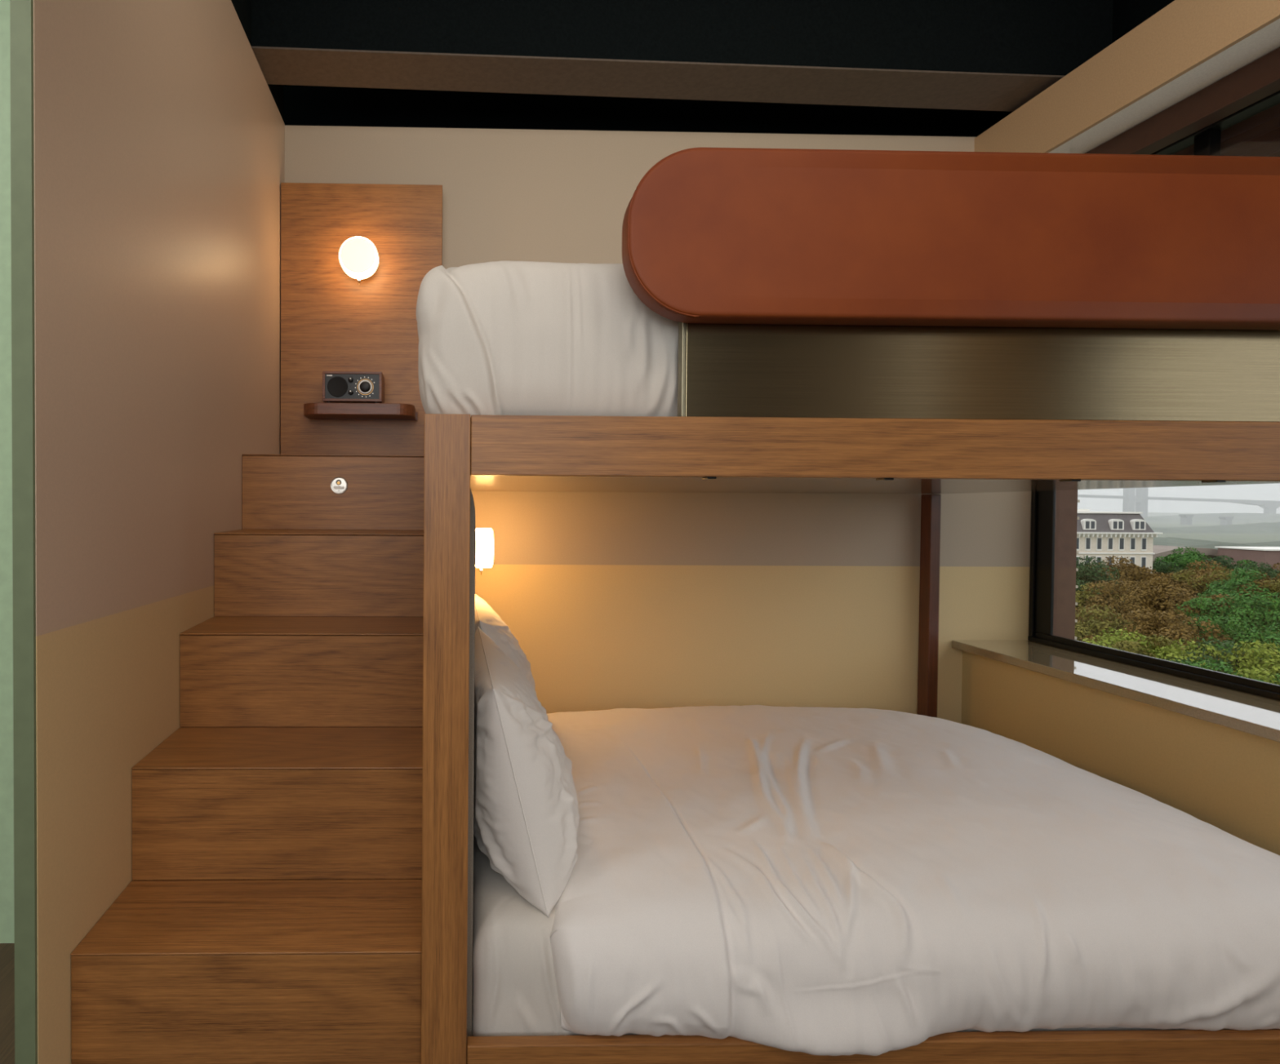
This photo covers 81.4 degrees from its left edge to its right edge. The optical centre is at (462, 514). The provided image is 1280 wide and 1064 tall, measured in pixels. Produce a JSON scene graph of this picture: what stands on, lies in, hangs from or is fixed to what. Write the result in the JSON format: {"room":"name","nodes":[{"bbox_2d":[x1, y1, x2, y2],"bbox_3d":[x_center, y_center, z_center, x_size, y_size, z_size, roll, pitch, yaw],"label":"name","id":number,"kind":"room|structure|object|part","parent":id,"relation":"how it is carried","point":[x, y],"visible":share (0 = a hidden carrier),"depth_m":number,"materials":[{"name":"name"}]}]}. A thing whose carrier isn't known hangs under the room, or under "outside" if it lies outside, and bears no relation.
{"room":"hotel room","nodes":[
{"label":"hotel room","id":0,"kind":"room"},
{"bbox_2d":[0,0,14,943],"bbox_3d":[-1.665,-0.502,1.608,1.931,2.900,0.100,0,1,-1],"label":"wall","id":1,"kind":"structure","parent":0,"point":[6,752],"depth_m":1.58,"materials":[{"name":"green paint"}]},
{"bbox_2d":[0,943,14,1063],"bbox_3d":[-0.071,1.023,0.717,5.100,0.100,4.600,0,1,-1],"label":"floor","id":2,"kind":"structure","parent":0,"point":[6,950],"depth_m":1.41,"materials":[{"name":"brown wood"}]},
{"bbox_2d":[71,454,424,1063],"bbox_3d":[-0.381,0.385,1.993,0.593,1.128,1.552,0,1,-1],"label":"staircase","id":3,"kind":"structure","parent":2,"relation":"on","point":[270,911],"depth_m":1.46,"materials":[{"name":"brown wood"}]},
{"bbox_2d":[330,476,347,493],"bbox_3d":[-0.381,-0.089,2.217,0.053,0.053,0.006,0,1,-1],"label":"sign","id":4,"kind":"object","parent":3,"relation":"attached to","point":[339,485],"visible":1,"depth_m":2.22,"materials":[{"name":"white plastic"}]},
{"bbox_2d":[421,146,1279,1063],"bbox_3d":[0.913,0.182,1.986,1.990,1.551,1.644,0,1,-1],"label":"bunk bed","id":5,"kind":"object","parent":2,"relation":"on","point":[850,321],"visible":0.98,"depth_m":1.20,"materials":[{"name":"brown wood"}]},
{"bbox_3d":[-0.029,0.399,1.227,0.076,1.130,0.060,0,1,-1],"label":"post","id":6,"kind":"part","parent":5,"relation":"part of","materials":[{"name":"brown wood"}]},
{"bbox_3d":[-0.010,0.422,1.984,0.030,1.000,1.448,0,1,-1],"label":"headboard","id":7,"kind":"part","parent":5,"relation":"part of","materials":[{"name":"brown wood"}]},
{"bbox_2d":[475,528,493,575],"bbox_3d":[0.050,0.129,2.464,0.107,0.160,0.134,0,1,-1],"label":"wall lamp","id":8,"kind":"object","parent":5,"relation":"attached to","point":[484,538],"visible":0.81,"depth_m":2.41,"materials":[{"name":"white glass"}]},
{"bbox_3d":[0.020,0.115,2.463,0.046,0.118,0.118,0,1,-1],"label":"plate","id":9,"kind":"part","parent":8,"relation":"part of","materials":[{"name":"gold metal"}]},
{"bbox_2d":[416,261,678,417],"bbox_3d":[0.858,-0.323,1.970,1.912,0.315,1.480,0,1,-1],"label":"pillow","id":10,"kind":"object","parent":5,"relation":"on","point":[496,338],"visible":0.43,"depth_m":1.24,"materials":[{"name":"white fabric"}]},
{"bbox_2d":[471,835,1231,1036],"bbox_3d":[0.779,0.809,1.897,1.555,0.228,1.275,0,1,-1],"label":"mattress","id":11,"kind":"object","parent":5,"relation":"on","point":[515,991],"visible":0.14,"depth_m":1.25,"materials":[{"name":"white fabric"}]},
{"bbox_2d":[475,594,537,699],"bbox_3d":[0.118,0.486,2.299,0.230,0.400,0.648,0,1,-1],"label":"pillow","id":12,"kind":"object","parent":11,"relation":"on","point":[488,621],"visible":0.29,"depth_m":2.11,"materials":[{"name":"white fabric"}]},
{"bbox_2d":[473,626,579,917],"bbox_3d":[0.128,0.507,1.593,0.221,0.407,0.641,0,1,-1],"label":"pillow","id":13,"kind":"object","parent":11,"relation":"on","point":[526,816],"visible":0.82,"depth_m":1.31,"materials":[{"name":"white fabric"}]},
{"bbox_2d":[546,705,1279,1056],"bbox_3d":[1.015,0.777,1.966,1.759,0.321,1.553,0,1,-1],"label":"duvet","id":14,"kind":"object","parent":5,"relation":"on","point":[818,882],"visible":0.89,"depth_m":1.30,"materials":[{"name":"white fabric"}]},
{"bbox_3d":[1.812,0.436,2.801,0.040,1.026,0.060,0,1,-1],"label":"post","id":15,"kind":"part","parent":5,"relation":"part of","materials":[{"name":"brown wood"}]},
{"bbox_3d":[1.137,-0.293,1.230,1.528,0.270,0.022,0,1,-1],"label":"metal panel","id":16,"kind":"part","parent":5,"relation":"part of","materials":[{"name":"gold metal"}]},
{"bbox_2d":[33,0,284,1063],"bbox_3d":[-0.690,-0.267,1.944,0.032,2.430,1.676,0,1,-1],"label":"wall","id":17,"kind":"structure","parent":0,"point":[159,126],"depth_m":1.43,"materials":[{"name":"beige paint"}]},
{"bbox_2d":[9,0,37,1063],"bbox_3d":[-0.674,-0.252,1.103,0.032,2.430,0.006,0,1,-1],"label":"trim","id":18,"kind":"structure","parent":17,"relation":"attached to","point":[21,11],"depth_m":1.10,"materials":[{"name":"green paint"}]},
{"bbox_2d":[231,0,283,119],"bbox_3d":[-0.673,-1.700,0.647,0.060,0.460,4.220,0,1,-1],"label":"trim","id":19,"kind":"structure","parent":17,"relation":"attached to","point":[242,8],"depth_m":2.29,"materials":[{"name":"black paint"}]},
{"bbox_2d":[283,84,1012,137],"bbox_3d":[0.048,-1.616,2.974,5.600,0.700,0.100,0,1,-1],"label":"wall","id":20,"kind":"structure","parent":0,"point":[303,105],"depth_m":2.93,"materials":[{"name":"black paint"}]},
{"bbox_2d":[284,124,1031,724],"bbox_3d":[0.705,-0.273,2.886,3.125,2.426,0.150,0,1,-1],"label":"wall","id":21,"kind":"structure","parent":0,"point":[611,600],"depth_m":2.82,"materials":[{"name":"paint"}]},
{"bbox_2d":[280,182,442,455],"bbox_3d":[-0.382,-0.715,2.741,0.603,1.046,0.076,0,1,-1],"label":"wall panel","id":22,"kind":"object","parent":21,"relation":"attached to","point":[330,322],"visible":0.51,"depth_m":2.70,"materials":[{"name":"brown wood"}]},
{"bbox_2d":[338,236,378,284],"bbox_3d":[-0.379,-0.921,2.645,0.140,0.166,0.107,0,1,-1],"label":"wall lamp","id":23,"kind":"object","parent":22,"relation":"attached to","point":[358,258],"visible":1,"depth_m":2.59,"materials":[{"name":"white glass"}]},
{"bbox_2d":[303,402,417,421],"bbox_3d":[-0.372,-0.374,2.630,0.408,0.044,0.156,0,1,-1],"label":"wall shelf","id":24,"kind":"object","parent":22,"relation":"attached to","point":[317,411],"visible":1,"depth_m":2.55,"materials":[{"name":"brown wood"}]},
{"bbox_2d":[322,371,384,403],"bbox_3d":[-0.399,-0.455,2.634,0.212,0.117,0.126,0,1,-1],"label":"radio","id":25,"kind":"object","parent":24,"relation":"on","point":[338,387],"visible":0.83,"depth_m":2.58,"materials":[{"name":"black plastic"}]},
{"bbox_2d":[327,376,347,397],"bbox_3d":[-0.450,-0.458,2.584,0.074,0.074,0.003,0,1,-1],"label":"speaker grille","id":26,"kind":"object","parent":25,"relation":"attached to","point":[337,386],"depth_m":2.58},
{"bbox_3d":[-0.402,-0.482,2.580,0.018,0.018,0.012,0,1,-1],"label":"knob","id":27,"kind":"part","parent":25,"relation":"part of","materials":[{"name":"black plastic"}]},
{"bbox_2d":[973,0,1279,152],"bbox_3d":[2.051,-1.326,0.709,0.015,0.216,4.220,0,1,-1],"label":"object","id":28,"kind":"structure","parent":21,"relation":"attached to","point":[1183,35],"depth_m":2.17,"materials":[{"name":"paint"}]},
{"bbox_2d":[1052,489,1079,639],"bbox_3d":[2.315,-0.579,3.043,0.100,2.148,0.591,0,1,-1],"label":"brick pier","id":29,"kind":"object","parent":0,"point":[1066,501],"visible":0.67,"depth_m":2.76,"materials":[{"name":"brick"}]},
{"bbox_2d":[960,651,1279,856],"bbox_3d":[2.211,0.777,0.749,0.380,0.420,4.220,0,1,-1],"label":"wall","id":30,"kind":"structure","parent":0,"point":[1228,780],"depth_m":2.12,"materials":[{"name":"paint"}]},
{"bbox_2d":[951,640,1279,742],"bbox_3d":[2.199,0.552,0.745,0.445,0.030,4.220,0,1,-1],"label":"windowsill","id":31,"kind":"structure","parent":30,"relation":"attached to","point":[1253,714],"depth_m":2.17,"materials":[{"name":"wood"}]},
{"bbox_2d":[1111,0,1174,43],"bbox_3d":[2.440,-1.536,0.698,0.050,0.750,4.550,0,1,-1],"label":"wall","id":32,"kind":"structure","parent":0,"point":[1127,15],"depth_m":2.56,"materials":[{"name":"black paint"}]},
{"bbox_2d":[1027,90,1279,700],"bbox_3d":[2.314,-0.350,1.332,0.082,1.754,3.020,0,1,-1],"label":"window","id":33,"kind":"structure","parent":32,"relation":"in","point":[1206,141],"depth_m":2.54,"materials":[{"name":"black metal"}]},
{"bbox_2d":[1085,47,1279,156],"bbox_3d":[2.275,-0.943,1.329,0.214,0.644,2.996,0,1,-1],"label":"window blind","id":34,"kind":"object","parent":33,"relation":"attached to","point":[1258,135],"visible":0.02,"depth_m":2.12,"materials":[{"name":"brown fabric"}]},
{"bbox_2d":[1048,17,1279,153],"bbox_3d":[2.236,-1.326,0.713,0.355,0.214,4.220,0,1,-1],"label":"trim","id":35,"kind":"structure","parent":32,"relation":"attached to","point":[1263,42],"depth_m":2.10,"materials":[{"name":"paint"}]},
{"bbox_3d":[0.097,-1.976,0.718,5.600,0.100,4.700,0,1,-1],"label":"ceiling","id":36,"kind":"structure","parent":0,"visible":0},
{"bbox_2d":[251,0,1113,111],"bbox_3d":[0.754,-1.723,2.486,2.917,0.460,0.216,0,1,-3],"label":"ceiling beam","id":37,"kind":"structure","parent":36,"relation":"attached to","point":[967,55],"depth_m":2.41,"materials":[{"name":"black paint"}]},
{"label":"outside","id":38,"kind":"structure","parent":0,"visible":0},
{"bbox_2d":[1146,512,1279,543],"bbox_3d":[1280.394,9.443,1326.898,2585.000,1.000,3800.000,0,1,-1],"label":"ground","id":39,"kind":"structure","parent":38,"point":[1227,538],"depth_m":596.42,"materials":[{"name":"grey"}]},
{"bbox_2d":[1080,635,1113,646],"bbox_3d":[48.602,16.252,55.210,6.787,14.162,7.500,0,1,-13],"label":"tree","id":40,"kind":"object","parent":39,"relation":"on","point":[1091,636],"visible":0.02,"depth_m":56.10,"materials":[{"name":"green plant"}]},
{"bbox_2d":[1075,555,1120,594],"bbox_3d":[91.335,14.345,106.152,10.391,16.741,10.279,0,1,-1],"label":"tree","id":41,"kind":"object","parent":39,"relation":"on","point":[1084,572],"visible":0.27,"depth_m":104.75,"materials":[{"name":"green plant"}]},
{"bbox_2d":[1075,606,1124,633],"bbox_3d":[57.799,15.852,67.329,8.206,14.657,8.267,1,1,31],"label":"tree","id":42,"kind":"object","parent":39,"relation":"on","point":[1086,607],"visible":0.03,"depth_m":66.46,"materials":[{"name":"green plant"}]},
{"bbox_2d":[1075,582,1130,619],"bbox_3d":[73.433,15.392,83.676,9.089,15.204,9.129,0,1,-1],"label":"tree","id":43,"kind":"object","parent":39,"relation":"on","point":[1081,597],"visible":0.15,"depth_m":83.05,"materials":[{"name":"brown plant"}]},
{"bbox_2d":[1085,640,1120,650],"bbox_3d":[41.674,15.920,47.287,5.702,15.015,6.291,1,1,38],"label":"tree","id":44,"kind":"object","parent":39,"relation":"on","point":[1100,644],"visible":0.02,"depth_m":47.40,"materials":[{"name":"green plant"}]},
{"bbox_2d":[1075,604,1155,641],"bbox_3d":[58.858,15.736,65.450,8.472,14.967,8.055,0,1,-1],"label":"tree","id":45,"kind":"object","parent":39,"relation":"on","point":[1081,630],"visible":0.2,"depth_m":64.88,"materials":[{"name":"green plant"}]},
{"bbox_2d":[1075,578,1157,621],"bbox_3d":[73.705,15.169,81.768,9.048,15.721,8.746,0,1,-1],"label":"tree","id":46,"kind":"object","parent":39,"relation":"on","point":[1109,586],"visible":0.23,"depth_m":81.52,"materials":[{"name":"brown plant"}]},
{"bbox_2d":[1085,555,1151,592],"bbox_3d":[100.462,14.464,110.650,9.663,16.461,10.182,0,1,-1],"label":"tree","id":47,"kind":"object","parent":39,"relation":"on","point":[1122,566],"visible":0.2,"depth_m":108.71,"materials":[{"name":"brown plant"}]},
{"bbox_2d":[1075,509,1163,575],"bbox_3d":[114.047,10.634,139.125,27.900,23.300,14.900,0,1,-1],"label":"building","id":48,"kind":"structure","parent":39,"relation":"on","point":[1102,535],"depth_m":132.58,"materials":[{"name":"beige paint"}]},
{"bbox_3d":[114.090,3.611,139.003,27.900,0.850,14.900,0,1,-1],"label":"cornice","id":49,"kind":"part","parent":48,"relation":"part of","materials":[{"name":"white stone"}]},
{"bbox_2d":[1082,627,1158,656],"bbox_3d":[48.331,15.813,53.222,7.283,15.106,7.229,1,1,39],"label":"tree","id":50,"kind":"object","parent":39,"relation":"on","point":[1108,641],"visible":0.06,"depth_m":52.57,"materials":[{"name":"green plant"}]},
{"bbox_2d":[1103,564,1162,597],"bbox_3d":[101.078,15.115,107.678,9.682,15.271,10.211,0,1,-1],"label":"tree","id":51,"kind":"object","parent":39,"relation":"on","point":[1152,571],"visible":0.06,"depth_m":106.69,"materials":[{"name":"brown plant"}]},
{"bbox_2d":[1097,608,1172,640],"bbox_3d":[59.458,15.767,63.440,6.708,14.983,7.401,1,1,16],"label":"tree","id":52,"kind":"object","parent":39,"relation":"on","point":[1136,615],"visible":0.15,"depth_m":62.49,"materials":[{"name":"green plant"}]},
{"bbox_2d":[1101,586,1170,624],"bbox_3d":[75.346,15.461,79.972,8.577,15.218,8.702,0,1,-1],"label":"tree","id":53,"kind":"object","parent":39,"relation":"on","point":[1134,606],"visible":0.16,"depth_m":78.55,"materials":[{"name":"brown plant"}]},
{"bbox_2d":[1108,634,1189,659],"bbox_3d":[48.657,16.034,51.620,6.430,14.726,7.105,1,1,25],"label":"tree","id":54,"kind":"object","parent":39,"relation":"on","point":[1122,646],"visible":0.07,"depth_m":51.19,"materials":[{"name":"green plant"}]},
{"bbox_2d":[1119,572,1202,595],"bbox_3d":[95.158,15.429,98.410,8.475,14.890,9.189,0,1,-1],"label":"tree","id":55,"kind":"object","parent":39,"relation":"on","point":[1160,580],"visible":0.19,"depth_m":97.33,"materials":[{"name":"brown plant"}]},
{"bbox_2d":[1120,610,1204,649],"bbox_3d":[59.917,15.714,61.438,6.921,15.163,7.266,0,1,-1],"label":"tree","id":56,"kind":"object","parent":39,"relation":"on","point":[1171,618],"visible":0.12,"depth_m":61.12,"materials":[{"name":"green plant"}]},
{"bbox_2d":[1152,561,1186,577],"bbox_3d":[149.121,16.044,153.413,9.574,12.424,9.979,0,1,-1],"label":"tree","id":57,"kind":"object","parent":39,"relation":"on","point":[1158,568],"visible":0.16,"depth_m":151.93,"materials":[{"name":"green plant"}]},
{"bbox_2d":[1120,582,1222,626],"bbox_3d":[76.470,15.203,78.038,8.447,15.816,8.862,0,1,-1],"label":"tree","id":58,"kind":"object","parent":39,"relation":"on","point":[1178,599],"visible":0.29,"depth_m":76.94,"materials":[{"name":"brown plant"}]},
{"bbox_2d":[1077,487,1279,517],"bbox_3d":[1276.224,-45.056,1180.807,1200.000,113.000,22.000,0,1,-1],"label":"bridge","id":59,"kind":"structure","parent":39,"relation":"on","point":[1131,495],"depth_m":1173.03,"materials":[{"name":"concrete"}]},
{"bbox_3d":[1083.641,-46.085,1170.837,10.500,113.000,10.000,0,1,-1],"label":"tower leg","id":60,"kind":"part","parent":59,"relation":"part of","materials":[{"name":"concrete"}]},
{"bbox_3d":[1104.787,-45.960,1171.273,10.800,113.000,10.000,0,1,-1],"label":"tower leg","id":61,"kind":"part","parent":59,"relation":"part of","materials":[{"name":"concrete"}]},
{"bbox_2d":[1166,568,1197,584],"bbox_3d":[101.166,15.187,100.189,8.989,15.387,9.384,0,1,-1],"label":"tree","id":62,"kind":"object","parent":39,"relation":"on","point":[1178,575],"visible":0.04,"depth_m":98.57,"materials":[{"name":"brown plant"}]},
{"bbox_2d":[1152,545,1217,564],"bbox_3d":[188.662,15.055,179.196,45.200,14.000,10.000,0,1,-1],"label":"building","id":63,"kind":"structure","parent":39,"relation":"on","point":[1163,551],"depth_m":173.93,"materials":[{"name":"concrete"}]},
{"bbox_2d":[1178,514,1194,524],"bbox_3d":[927.841,6.996,923.481,11.220,13.500,8.000,0,1,-1],"label":"bridge pier","id":64,"kind":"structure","parent":39,"relation":"on","point":[1185,519],"depth_m":919.82,"materials":[{"name":"concrete"}]},
{"bbox_2d":[1154,546,1225,574],"bbox_3d":[154.407,14.563,153.691,11.300,15.442,11.542,0,1,-1],"label":"tree","id":65,"kind":"object","parent":39,"relation":"on","point":[1177,559],"visible":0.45,"depth_m":152.56,"materials":[{"name":"green plant"}]},
{"bbox_2d":[1143,638,1237,675],"bbox_3d":[49.125,15.923,49.180,6.889,15.038,6.838,1,1,9],"label":"tree","id":66,"kind":"object","parent":39,"relation":"on","point":[1174,652],"visible":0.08,"depth_m":48.62,"materials":[{"name":"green plant"}]},
{"bbox_2d":[1149,617,1243,650],"bbox_3d":[59.977,15.846,59.447,7.480,14.970,7.424,1,1,34],"label":"tree","id":67,"kind":"object","parent":39,"relation":"on","point":[1191,635],"visible":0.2,"depth_m":58.29,"materials":[{"name":"green plant"}]},
{"bbox_2d":[1160,592,1235,622],"bbox_3d":[77.612,15.661,75.970,8.333,14.986,7.984,0,1,-1],"label":"tree","id":68,"kind":"object","parent":39,"relation":"on","point":[1220,596],"visible":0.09,"depth_m":74.39,"materials":[{"name":"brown plant"}]},
{"bbox_2d":[1165,560,1240,595],"bbox_3d":[101.568,14.542,98.442,9.813,16.743,10.201,0,1,-1],"label":"tree","id":69,"kind":"object","parent":39,"relation":"on","point":[1202,572],"visible":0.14,"depth_m":97.61,"materials":[{"name":"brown plant"}]},
{"bbox_2d":[1171,657,1242,677],"bbox_3d":[43.549,16.004,42.374,5.921,15.042,5.366,1,1,16],"label":"tree","id":70,"kind":"object","parent":39,"relation":"on","point":[1193,664],"visible":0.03,"depth_m":42.30,"materials":[{"name":"green plant"}]},
{"bbox_2d":[1182,568,1237,598],"bbox_3d":[99.705,15.083,94.444,8.711,15.776,8.801,0,1,-1],"label":"tree","id":71,"kind":"object","parent":39,"relation":"on","point":[1215,572],"visible":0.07,"depth_m":94.89,"materials":[{"name":"green plant"}]},
{"bbox_2d":[1186,552,1238,577],"bbox_3d":[158.573,15.221,153.309,10.790,14.192,10.336,0,1,-1],"label":"tree","id":72,"kind":"object","parent":39,"relation":"on","point":[1229,561],"visible":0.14,"depth_m":150.52,"materials":[{"name":"green plant"}]},
{"bbox_2d":[1165,638,1262,673],"bbox_3d":[50.529,15.897,48.300,6.838,15.138,6.889,0,1,-16],"label":"tree","id":73,"kind":"object","parent":39,"relation":"on","point":[1226,642],"visible":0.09,"depth_m":47.74,"materials":[{"name":"green plant"}]},
{"bbox_2d":[1150,522,1279,533],"bbox_3d":[635.289,11.209,693.473,399.000,9.411,120.000,0,1,-1],"label":"bank","id":74,"kind":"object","parent":39,"relation":"on","point":[1263,527],"visible":0.34,"depth_m":657.69,"materials":[{"name":"grey"}]},
{"bbox_2d":[1153,537,1279,550],"bbox_3d":[347.007,15.730,377.527,209.600,7.740,80.000,0,1,-1],"label":"bank","id":75,"kind":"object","parent":39,"relation":"on","point":[1168,541],"visible":0.2,"depth_m":355.19,"materials":[{"name":"grey"}]},
{"bbox_2d":[1173,593,1267,631],"bbox_3d":[78.155,15.696,73.835,8.286,14.996,8.466,0,1,-1],"label":"tree","id":76,"kind":"object","parent":39,"relation":"on","point":[1196,601],"visible":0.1,"depth_m":73.68,"materials":[{"name":"green plant"}]},
{"bbox_2d":[1218,516,1234,524],"bbox_3d":[980.121,8.554,924.580,11.220,11.000,8.000,0,1,-1],"label":"bridge pier","id":77,"kind":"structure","parent":39,"relation":"on","point":[1224,520],"depth_m":920.94,"materials":[{"name":"concrete"}]},
{"bbox_2d":[1178,614,1279,658],"bbox_3d":[61.575,15.739,58.714,6.373,15.230,7.031,-1,1,-44],"label":"tree","id":78,"kind":"object","parent":39,"relation":"on","point":[1219,622],"visible":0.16,"depth_m":57.91,"materials":[{"name":"green plant"}]},
{"bbox_2d":[1183,640,1279,675],"bbox_3d":[51.517,15.822,47.209,6.838,15.338,6.889,1,1,39],"label":"tree","id":79,"kind":"object","parent":39,"relation":"on","point":[1231,658],"visible":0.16,"depth_m":46.83,"materials":[{"name":"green plant"}]},
{"bbox_2d":[1190,626,1279,656],"bbox_3d":[62.938,16.145,57.895,7.500,14.462,6.787,1,1,22],"label":"tree","id":80,"kind":"object","parent":39,"relation":"on","point":[1231,630],"visible":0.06,"depth_m":56.41,"materials":[{"name":"green plant"}]},
{"bbox_2d":[1195,567,1275,604],"bbox_3d":[97.449,14.794,90.664,8.092,16.458,8.564,0,1,-1],"label":"tree","id":81,"kind":"object","parent":39,"relation":"on","point":[1227,587],"visible":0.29,"depth_m":89.51,"materials":[{"name":"green plant"}]},
{"bbox_2d":[1214,560,1257,581],"bbox_3d":[162.109,15.869,152.037,9.687,12.984,9.217,0,1,-1],"label":"tree","id":82,"kind":"object","parent":39,"relation":"on","point":[1246,562],"visible":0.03,"depth_m":149.92,"materials":[{"name":"green plant"}]},
{"bbox_2d":[1195,590,1279,632],"bbox_3d":[78.285,15.387,72.027,7.743,15.679,7.998,0,1,-1],"label":"tree","id":83,"kind":"object","parent":39,"relation":"on","point":[1252,623],"visible":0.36,"depth_m":70.70,"materials":[{"name":"green plant"}]},
{"bbox_2d":[1214,546,1279,572],"bbox_3d":[195.258,15.102,167.328,30.500,14.400,10.800,0,1,-1],"label":"shed","id":84,"kind":"object","parent":39,"relation":"on","point":[1271,555],"visible":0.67,"depth_m":164.83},
{"bbox_2d":[1224,591,1279,635],"bbox_3d":[79.321,15.373,69.915,7.797,15.793,7.286,0,1,-1],"label":"tree","id":85,"kind":"object","parent":39,"relation":"on","point":[1277,604],"visible":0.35,"depth_m":69.81,"materials":[{"name":"green plant"}]},
{"bbox_2d":[1229,560,1279,582],"bbox_3d":[158.708,15.886,143.884,9.674,13.191,10.198,0,1,-1],"label":"tree","id":86,"kind":"object","parent":39,"relation":"on","point":[1271,572],"visible":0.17,"depth_m":142.10,"materials":[{"name":"green plant"}]},
{"bbox_2d":[1230,570,1279,600],"bbox_3d":[98.986,14.930,88.099,8.862,16.293,8.665,0,1,-1],"label":"tree","id":87,"kind":"object","parent":39,"relation":"on","point":[1268,578],"visible":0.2,"depth_m":87.84,"materials":[{"name":"green plant"}]},
{"bbox_2d":[1231,642,1279,679],"bbox_3d":[52.413,15.921,46.518,6.692,15.174,6.643,0,1,-37],"label":"tree","id":88,"kind":"object","parent":39,"relation":"on","point":[1264,665],"visible":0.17,"depth_m":46.14,"materials":[{"name":"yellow plant"}]},
{"bbox_2d":[1231,666,1279,685],"bbox_3d":[44.360,16.159,41.547,5.715,14.772,6.315,1,1,40],"label":"tree","id":89,"kind":"object","parent":39,"relation":"on","point":[1254,673],"visible":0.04,"depth_m":41.16,"materials":[{"name":"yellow plant"}]},
{"bbox_2d":[1238,622,1279,658],"bbox_3d":[63.669,15.895,56.468,7.086,15.022,7.034,0,1,4],"label":"tree","id":90,"kind":"object","parent":39,"relation":"on","point":[1274,636],"visible":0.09,"depth_m":56.04,"materials":[{"name":"green plant"}]},
{"bbox_2d":[1241,579,1279,602],"bbox_3d":[99.612,14.968,86.152,7.959,16.293,8.744,0,1,-1],"label":"tree","id":91,"kind":"object","parent":39,"relation":"on","point":[1277,590],"visible":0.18,"depth_m":86.53,"materials":[{"name":"green plant"}]},
{"bbox_2d":[1245,673,1279,685],"bbox_3d":[45.258,16.242,40.538,5.715,14.652,6.315,1,1,31],"label":"tree","id":92,"kind":"object","parent":39,"relation":"on","point":[1277,676],"visible":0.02,"depth_m":40.66,"materials":[{"name":"green plant"}]},
{"bbox_2d":[1270,563,1279,571],"bbox_3d":[163.897,16.020,143.639,9.594,12.996,8.596,0,1,-1],"label":"tree","id":93,"kind":"object","parent":39,"relation":"on","point":[1276,564],"visible":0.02,"depth_m":143.67,"materials":[{"name":"green plant"}]},
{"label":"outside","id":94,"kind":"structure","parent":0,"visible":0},
{"bbox_2d":[1142,512,1279,523],"bbox_3d":[1123.018,4.296,1223.544,696.000,15.822,300.000,0,1,-1],"label":"river","id":95,"kind":"structure","parent":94,"point":[1208,517],"depth_m":1118.63,"materials":[{"name":"grey liquid"}]}
]}

